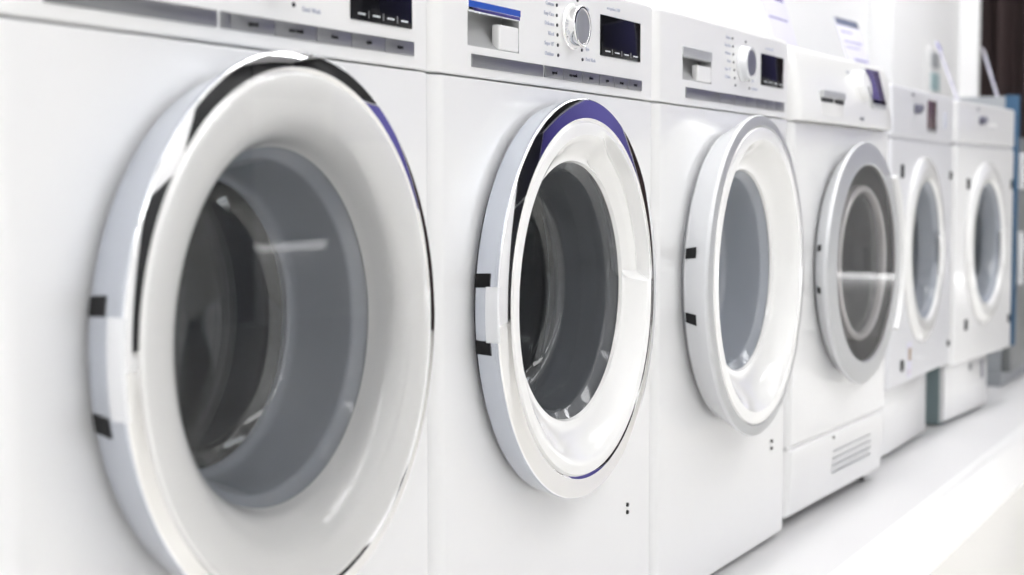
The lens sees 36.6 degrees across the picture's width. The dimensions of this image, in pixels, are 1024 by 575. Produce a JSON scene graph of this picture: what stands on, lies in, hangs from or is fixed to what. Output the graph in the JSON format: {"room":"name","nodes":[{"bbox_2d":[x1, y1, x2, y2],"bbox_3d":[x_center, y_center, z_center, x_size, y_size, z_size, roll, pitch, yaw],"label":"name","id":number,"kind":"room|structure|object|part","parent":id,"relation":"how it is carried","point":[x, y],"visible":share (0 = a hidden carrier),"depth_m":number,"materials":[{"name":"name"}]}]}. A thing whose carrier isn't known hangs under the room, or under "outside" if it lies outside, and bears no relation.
{"room":"electronics store","nodes":[
{"label":"electronics store","id":0,"kind":"room"},
{"bbox_2d":[637,0,868,59],"bbox_3d":[-0.521,-0.972,2.245,0.100,3.065,11.000,2,4,27],"label":"wall","id":1,"kind":"structure","parent":0,"point":[813,25],"depth_m":4.90,"materials":[{"name":"white paint"}]},
{"bbox_2d":[869,0,960,97],"bbox_3d":[1.605,-1.215,6.108,0.089,3.065,1.170,2,4,27],"label":"wall pier","id":2,"kind":"object","parent":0,"point":[901,32],"depth_m":5.88,"materials":[{"name":"white paint"}]},
{"bbox_2d":[926,46,940,94],"bbox_3d":[1.673,-0.855,6.146,0.015,0.190,0.200,2,4,27],"label":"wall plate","id":3,"kind":"object","parent":2,"relation":"attached to","point":[933,56],"visible":0.79,"depth_m":6.11,"materials":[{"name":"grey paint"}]},
{"bbox_2d":[931,52,939,68],"bbox_3d":[1.677,-0.899,6.141,0.005,0.060,0.140,2,4,27],"label":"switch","id":4,"kind":"object","parent":3,"relation":"attached to","point":[935,56],"depth_m":6.13,"materials":[{"name":"grey paint"}]},
{"bbox_2d":[959,0,980,96],"bbox_3d":[1.918,-1.248,6.626,0.164,3.065,0.040,2,4,27],"label":"wall column","id":5,"kind":"structure","parent":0,"point":[970,9],"depth_m":6.60,"materials":[{"name":"white paint"}]},
{"bbox_2d":[930,482,1023,574],"bbox_3d":[1.678,0.679,1.200,5.060,0.100,11.000,2,4,27],"label":"floor","id":6,"kind":"structure","parent":0,"point":[996,547],"depth_m":3.05,"materials":[{"name":"beige tile"}]},
{"bbox_2d":[711,373,1023,574],"bbox_3d":[-0.140,0.523,2.084,0.809,0.101,9.700,2,4,27],"label":"platform","id":7,"kind":"object","parent":6,"relation":"on","point":[817,539],"depth_m":3.05,"materials":[{"name":"white"}]},
{"bbox_2d":[0,0,434,574],"bbox_3d":[-0.457,0.082,1.464,0.646,0.856,0.601,2,4,27],"label":"washing machine","id":8,"kind":"object","parent":7,"relation":"on","point":[217,310],"visible":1,"depth_m":1.27,"materials":[{"name":"white metal"}]},
{"bbox_3d":[-0.199,0.040,1.321,0.047,0.477,0.441,2,4,27],"label":"door","id":9,"kind":"part","parent":8,"relation":"part of","materials":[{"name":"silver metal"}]},
{"bbox_3d":[-0.484,-0.280,1.455,0.585,0.132,0.601,2,4,27],"label":"control panel","id":10,"kind":"part","parent":8,"relation":"part of","materials":[{"name":"white plastic"}]},
{"bbox_2d":[174,146,367,507],"bbox_3d":[-0.246,0.033,1.346,0.097,0.320,0.308,2,4,27],"label":"glass bowl","id":11,"kind":"object","parent":8,"relation":"on","point":[271,336],"depth_m":1.42,"materials":[{"name":"grey glass"}]},
{"bbox_3d":[-0.173,0.041,1.308,0.001,0.438,0.405,2,4,27],"label":"pane","id":12,"kind":"part","parent":8,"relation":"part of","materials":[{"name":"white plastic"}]},
{"bbox_2d":[419,0,655,574],"bbox_3d":[-0.186,0.049,2.000,0.629,0.856,0.598,2,4,27],"label":"washing machine","id":13,"kind":"object","parent":7,"relation":"on","point":[540,229],"visible":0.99,"depth_m":1.82,"materials":[{"name":"white metal"}]},
{"bbox_3d":[-0.025,-0.306,1.713,0.014,0.013,0.122,2,4,27],"label":"drawer handle","id":14,"kind":"part","parent":13,"relation":"part of","materials":[{"name":"blue plastic"}]},
{"bbox_3d":[-0.008,-0.280,1.746,0.010,0.028,0.048,2,4,27],"label":"drawer","id":15,"kind":"part","parent":13,"relation":"part of","materials":[{"name":"white plastic"}]},
{"bbox_3d":[0.073,0.013,1.859,0.031,0.476,0.443,2,4,27],"label":"door","id":16,"kind":"part","parent":13,"relation":"part of","materials":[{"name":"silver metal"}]},
{"bbox_3d":[-0.205,-0.313,1.988,0.585,0.132,0.598,2,4,27],"label":"control panel","id":17,"kind":"part","parent":13,"relation":"part of","materials":[{"name":"white plastic"}]},
{"bbox_2d":[519,162,617,418],"bbox_3d":[0.026,0.003,1.884,0.097,0.320,0.308,2,4,27],"label":"glass bowl","id":18,"kind":"object","parent":13,"relation":"on","point":[568,295],"depth_m":1.97,"materials":[{"name":"grey glass"}]},
{"bbox_2d":[648,6,803,574],"bbox_3d":[0.099,0.015,2.531,0.642,0.856,0.602,2,4,27],"label":"washing machine","id":19,"kind":"object","parent":7,"relation":"on","point":[726,214],"visible":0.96,"depth_m":2.33,"materials":[{"name":"white metal"}]},
{"bbox_3d":[0.267,-0.342,2.270,0.014,0.015,0.120,2,4,27],"label":"drawer handle","id":20,"kind":"part","parent":19,"relation":"part of","materials":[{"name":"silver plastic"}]},
{"bbox_3d":[0.281,-0.316,2.298,0.010,0.024,0.056,2,4,27],"label":"drawer","id":21,"kind":"part","parent":19,"relation":"part of","materials":[{"name":"white plastic"}]},
{"bbox_3d":[0.074,-0.347,2.522,0.585,0.132,0.602,2,4,27],"label":"control panel","id":22,"kind":"part","parent":19,"relation":"part of","materials":[{"name":"white plastic"}]},
{"bbox_3d":[0.361,-0.018,2.395,0.045,0.493,0.457,2,4,27],"label":"door","id":23,"kind":"part","parent":19,"relation":"part of","materials":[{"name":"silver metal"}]},
{"bbox_2d":[719,171,768,369],"bbox_3d":[0.309,-0.028,2.421,0.097,0.320,0.308,2,4,27],"label":"glass bowl","id":24,"kind":"object","parent":19,"relation":"on","point":[744,247],"depth_m":2.52,"materials":[{"name":"grey glass"}]},
{"bbox_2d":[782,45,905,519],"bbox_3d":[0.393,-0.021,3.090,0.636,0.857,0.600,2,4,29],"label":"washing machine","id":25,"kind":"object","parent":7,"relation":"on","point":[838,109],"visible":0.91,"depth_m":2.90,"materials":[{"name":"white metal"}]},
{"bbox_2d":[761,0,797,46],"bbox_3d":[0.519,-0.571,3.019,0.107,0.250,0.150,2,4,27],"label":"price card","id":26,"kind":"object","parent":25,"relation":"on","point":[776,13],"visible":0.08,"depth_m":3.02,"materials":[{"name":"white paper"}]},
{"bbox_3d":[0.578,-0.349,2.813,0.020,0.014,0.127,2,4,29],"label":"drawer handle","id":27,"kind":"part","parent":25,"relation":"part of","materials":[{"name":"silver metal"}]},
{"bbox_3d":[0.580,-0.323,2.814,0.008,0.024,0.127,2,4,29],"label":"drawer","id":28,"kind":"part","parent":25,"relation":"part of","materials":[{"name":"white plastic"}]},
{"bbox_3d":[0.373,0.323,3.123,0.590,0.126,0.600,2,4,29],"label":"kick panel","id":29,"kind":"part","parent":25,"relation":"part of","materials":[{"name":"white metal"}]},
{"bbox_3d":[0.382,-0.382,3.073,0.610,0.134,0.600,2,4,29],"label":"control panel","id":30,"kind":"part","parent":25,"relation":"part of","materials":[{"name":"white plastic"}]},
{"bbox_2d":[833,17,869,64],"bbox_3d":[0.803,-0.535,3.559,0.090,0.164,0.150,2,4,31],"label":"price card","id":31,"kind":"object","parent":25,"relation":"on","point":[852,43],"visible":0.46,"depth_m":3.56,"materials":[{"name":"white paper"}]},
{"bbox_3d":[0.667,-0.047,2.977,0.033,0.461,0.471,2,4,29],"label":"door","id":32,"kind":"part","parent":25,"relation":"part of","materials":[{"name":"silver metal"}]},
{"bbox_2d":[842,193,878,332],"bbox_3d":[0.626,-0.048,3.000,0.097,0.282,0.288,2,4,29],"label":"glass bowl","id":33,"kind":"object","parent":25,"relation":"on","point":[860,216],"depth_m":3.08,"materials":[{"name":"glass"}]},
{"bbox_3d":[0.718,-0.400,3.063,0.018,0.060,0.087,2,4,29],"label":"display glass","id":34,"kind":"part","parent":25,"relation":"part of","materials":[{"name":"purple glass"}]},
{"bbox_3d":[0.768,-0.071,3.149,0.044,0.315,0.086,2,4,29],"label":"door handle","id":35,"kind":"part","parent":25,"relation":"part of","materials":[{"name":"white plastic"}]},
{"bbox_2d":[881,83,952,456],"bbox_3d":[0.706,-0.047,3.721,0.586,0.830,0.622,2,4,27],"label":"washing machine","id":36,"kind":"object","parent":7,"relation":"on","point":[920,136],"visible":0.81,"depth_m":3.61,"materials":[{"name":"white metal"}]},
{"bbox_3d":[0.699,-0.403,3.703,0.570,0.116,0.622,2,4,27],"label":"control panel","id":37,"kind":"part","parent":36,"relation":"part of","materials":[{"name":"white plastic"}]},
{"bbox_3d":[0.955,-0.088,3.594,0.022,0.431,0.395,2,4,27],"label":"door","id":38,"kind":"part","parent":36,"relation":"part of","materials":[{"name":"white plastic"}]},
{"bbox_2d":[913,181,938,317],"bbox_3d":[0.932,-0.089,3.606,0.062,0.329,0.302,2,4,27],"label":"glass bowl","id":39,"kind":"object","parent":36,"relation":"on","point":[925,193],"depth_m":3.70,"materials":[{"name":"glass"}]},
{"bbox_3d":[0.985,-0.368,3.636,0.006,0.011,0.085,2,4,27],"label":"selector plate","id":40,"kind":"part","parent":36,"relation":"part of","materials":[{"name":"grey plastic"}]},
{"bbox_3d":[1.031,-0.079,3.723,0.012,0.106,0.037,2,4,27],"label":"door handle","id":41,"kind":"part","parent":36,"relation":"part of","materials":[{"name":"white plastic"}]},
{"bbox_2d":[829,423,1023,574],"bbox_3d":[0.240,0.535,1.886,0.051,0.102,9.700,2,4,27],"label":"platform edge","id":42,"kind":"structure","parent":7,"relation":"attached to","point":[924,537],"depth_m":3.05,"materials":[{"name":"white"}]},
{"bbox_2d":[925,99,1014,425],"bbox_3d":[1.030,-0.082,4.296,0.586,0.829,0.590,2,4,31],"label":"washing machine","id":43,"kind":"object","parent":7,"relation":"on","point":[982,144],"visible":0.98,"depth_m":4.09,"materials":[{"name":"white metal"}]},
{"bbox_2d":[935,41,958,99],"bbox_3d":[1.273,-0.607,4.461,0.101,0.194,0.148,1,4,19],"label":"price card","id":44,"kind":"object","parent":43,"relation":"on","point":[937,44],"visible":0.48,"depth_m":4.42,"materials":[{"name":"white paper"}]},
{"bbox_3d":[1.289,0.222,4.249,0.004,0.050,0.018,2,4,32],"label":"handle","id":45,"kind":"part","parent":43,"relation":"part of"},
{"bbox_3d":[1.023,-0.440,4.278,0.570,0.112,0.590,2,4,31],"label":"control panel","id":46,"kind":"part","parent":43,"relation":"part of","materials":[{"name":"white plastic"}]},
{"bbox_3d":[1.268,-0.120,4.149,0.022,0.435,0.395,2,4,31],"label":"door","id":47,"kind":"part","parent":43,"relation":"part of","materials":[{"name":"white plastic"}]},
{"bbox_2d":[974,182,1000,302],"bbox_3d":[1.245,-0.120,4.162,0.062,0.332,0.302,2,4,31],"label":"glass bowl","id":48,"kind":"object","parent":43,"relation":"on","point":[987,195],"depth_m":4.25,"materials":[{"name":"glass"}]},
{"bbox_2d":[981,47,997,95],"bbox_3d":[1.540,-0.681,4.952,0.090,0.164,0.148,1,4,20],"label":"price card","id":49,"kind":"object","parent":43,"relation":"on","point":[983,50],"visible":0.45,"depth_m":4.91,"materials":[{"name":"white paper"}]},
{"bbox_3d":[1.353,-0.110,4.272,0.012,0.107,0.037,2,4,31],"label":"door handle","id":50,"kind":"part","parent":43,"relation":"part of","materials":[{"name":"white plastic"}]},
{"bbox_3d":[1.678,-2.480,1.001,5.060,0.100,11.000,2,4,27],"label":"ceiling","id":51,"kind":"structure","parent":0,"visible":0},
{"bbox_2d":[979,0,1023,137],"bbox_3d":[2.625,-1.231,6.355,1.550,3.025,0.100,2,4,27],"label":"curtain","id":52,"kind":"object","parent":51,"relation":"hanging from","point":[1002,21],"visible":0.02,"depth_m":6.64,"materials":[{"name":"fabric"}]}
]}

